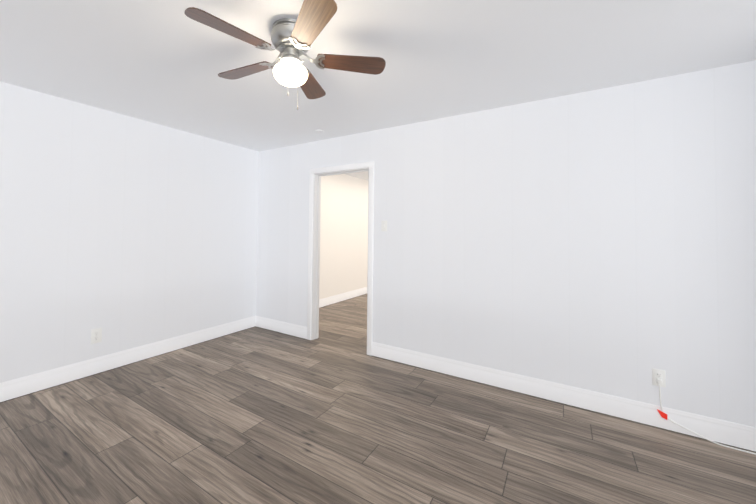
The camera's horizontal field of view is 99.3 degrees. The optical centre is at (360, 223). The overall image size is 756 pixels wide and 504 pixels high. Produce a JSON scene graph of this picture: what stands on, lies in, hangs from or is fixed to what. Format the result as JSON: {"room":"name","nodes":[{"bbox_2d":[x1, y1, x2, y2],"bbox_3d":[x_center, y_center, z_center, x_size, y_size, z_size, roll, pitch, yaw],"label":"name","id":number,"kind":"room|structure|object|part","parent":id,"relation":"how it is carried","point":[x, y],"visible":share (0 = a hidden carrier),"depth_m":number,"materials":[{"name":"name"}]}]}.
{"room":"empty living room","nodes":[
{"label":"empty living room","id":0,"kind":"room"},
{"bbox_2d":[0,81,368,382],"bbox_3d":[-1.331,0.217,4.746,0.150,2.440,8.290,0,-2,32],"label":"wall","id":1,"kind":"structure","parent":0,"point":[123,232],"depth_m":3.12,"materials":[{"name":"paint"}]},
{"bbox_2d":[91,328,101,343],"bbox_3d":[-2.416,1.030,2.939,0.008,0.132,0.080,0,-2,32],"label":"electrical outlet","id":2,"kind":"object","parent":1,"relation":"attached to","point":[96,335],"visible":1,"depth_m":2.94,"materials":[{"name":"white plastic"}]},
{"bbox_2d":[0,316,255,402],"bbox_3d":[-2.452,1.301,2.873,0.017,0.145,3.750,0,-2,32],"label":"baseboard","id":3,"kind":"structure","parent":1,"relation":"attached to","point":[18,387],"depth_m":3.01,"materials":[{"name":"white paint"}]},
{"bbox_2d":[319,287,366,307],"bbox_3d":[-0.238,1.419,6.304,0.016,0.145,4.180,0,-2,32],"label":"baseboard","id":4,"kind":"structure","parent":1,"relation":"attached to","point":[330,300],"depth_m":6.11,"materials":[{"name":"white paint"}]},
{"bbox_2d":[0,294,755,503],"bbox_3d":[0.691,1.476,3.419,4.977,0.100,8.290,0,-2,32],"label":"floor","id":5,"kind":"structure","parent":0,"point":[334,413],"depth_m":2.04,"materials":[{"name":"brown wood"}]},
{"bbox_2d":[0,0,755,180],"bbox_3d":[0.722,-1.063,3.487,4.977,0.100,8.290,0,-2,32],"label":"ceiling","id":6,"kind":"structure","parent":0,"point":[163,62],"depth_m":2.02,"materials":[{"name":"white paint"}]},
{"bbox_2d":[185,0,385,109],"bbox_3d":[-0.415,-0.868,1.777,1.006,0.407,1.022,0,-2,32],"label":"ceiling fan","id":7,"kind":"object","parent":6,"relation":"hanging from","point":[292,40],"visible":1,"depth_m":1.70,"materials":[{"name":"brown wood"}]},
{"bbox_3d":[-0.621,-0.924,1.534,0.135,0.034,0.390,-1,-2,45],"label":"blade","id":8,"kind":"part","parent":7,"relation":"part of","materials":[{"name":"brown wood"}]},
{"bbox_3d":[-0.685,-0.914,1.926,0.390,0.034,0.135,0,-2,27],"label":"blade","id":9,"kind":"part","parent":7,"relation":"part of","materials":[{"name":"brown wood"}]},
{"bbox_3d":[-0.383,-1.018,1.777,0.220,0.108,0.220,0,-2,32],"label":"motor","id":10,"kind":"part","parent":7,"relation":"part of","materials":[{"name":"silver metal"}]},
{"bbox_3d":[-0.385,-0.816,1.772,0.188,0.106,0.188,0,-2,32],"label":"globe","id":11,"kind":"part","parent":7,"relation":"part of","materials":[{"name":"white glass"}]},
{"bbox_3d":[-0.333,-0.905,2.108,0.135,0.034,0.390,0,-2,9],"label":"blade","id":12,"kind":"part","parent":7,"relation":"part of","materials":[{"name":"brown wood"}]},
{"bbox_3d":[-0.229,-0.920,1.474,0.135,0.034,0.390,1,-2,-27],"label":"blade","id":13,"kind":"part","parent":7,"relation":"part of","materials":[{"name":"brown wood"}]},
{"bbox_3d":[-0.051,-0.909,1.829,0.390,0.034,0.135,1,-2,-9],"label":"blade","id":14,"kind":"part","parent":7,"relation":"part of","materials":[{"name":"brown wood"}]},
{"bbox_2d":[256,60,755,427],"bbox_3d":[0.642,0.200,3.239,4.857,2.440,0.120,0,-2,32],"label":"wall","id":15,"kind":"structure","parent":0,"point":[603,240],"depth_m":2.52,"materials":[{"name":"paint"}]},
{"bbox_2d":[255,316,306,338],"bbox_3d":[-1.054,1.353,4.196,0.957,0.145,0.016,0,-2,32],"label":"baseboard","id":16,"kind":"structure","parent":15,"relation":"attached to","point":[284,327],"depth_m":4.17,"materials":[{"name":"white paint"}]},
{"bbox_2d":[307,161,373,355],"bbox_3d":[-0.214,0.375,3.777,0.919,2.098,0.155,0,-2,32],"label":"door frame","id":17,"kind":"structure","parent":15,"relation":"attached to","point":[370,165],"depth_m":3.92,"materials":[{"name":"white paint"}]},
{"bbox_2d":[381,221,386,230],"bbox_3d":[0.252,0.028,3.412,0.070,0.115,0.016,0,-2,32],"label":"light switch","id":18,"kind":"object","parent":15,"relation":"attached to","point":[383,225],"visible":1,"depth_m":3.41,"materials":[{"name":"white plastic"}]},
{"bbox_2d":[372,342,755,451],"bbox_3d":[1.333,1.342,2.681,2.861,0.145,0.017,0,-2,32],"label":"baseboard","id":19,"kind":"structure","parent":15,"relation":"attached to","point":[729,433],"depth_m":2.43,"materials":[{"name":"white paint"}]},
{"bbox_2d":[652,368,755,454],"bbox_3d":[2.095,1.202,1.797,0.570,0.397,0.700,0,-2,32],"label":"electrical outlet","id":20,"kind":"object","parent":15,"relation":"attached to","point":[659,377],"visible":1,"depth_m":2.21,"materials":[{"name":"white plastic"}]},
{"bbox_3d":[2.071,1.072,2.227,0.070,0.115,0.008,0,-2,32],"label":"plate","id":21,"kind":"part","parent":20,"relation":"part of","materials":[{"name":"white plastic"}]}
]}

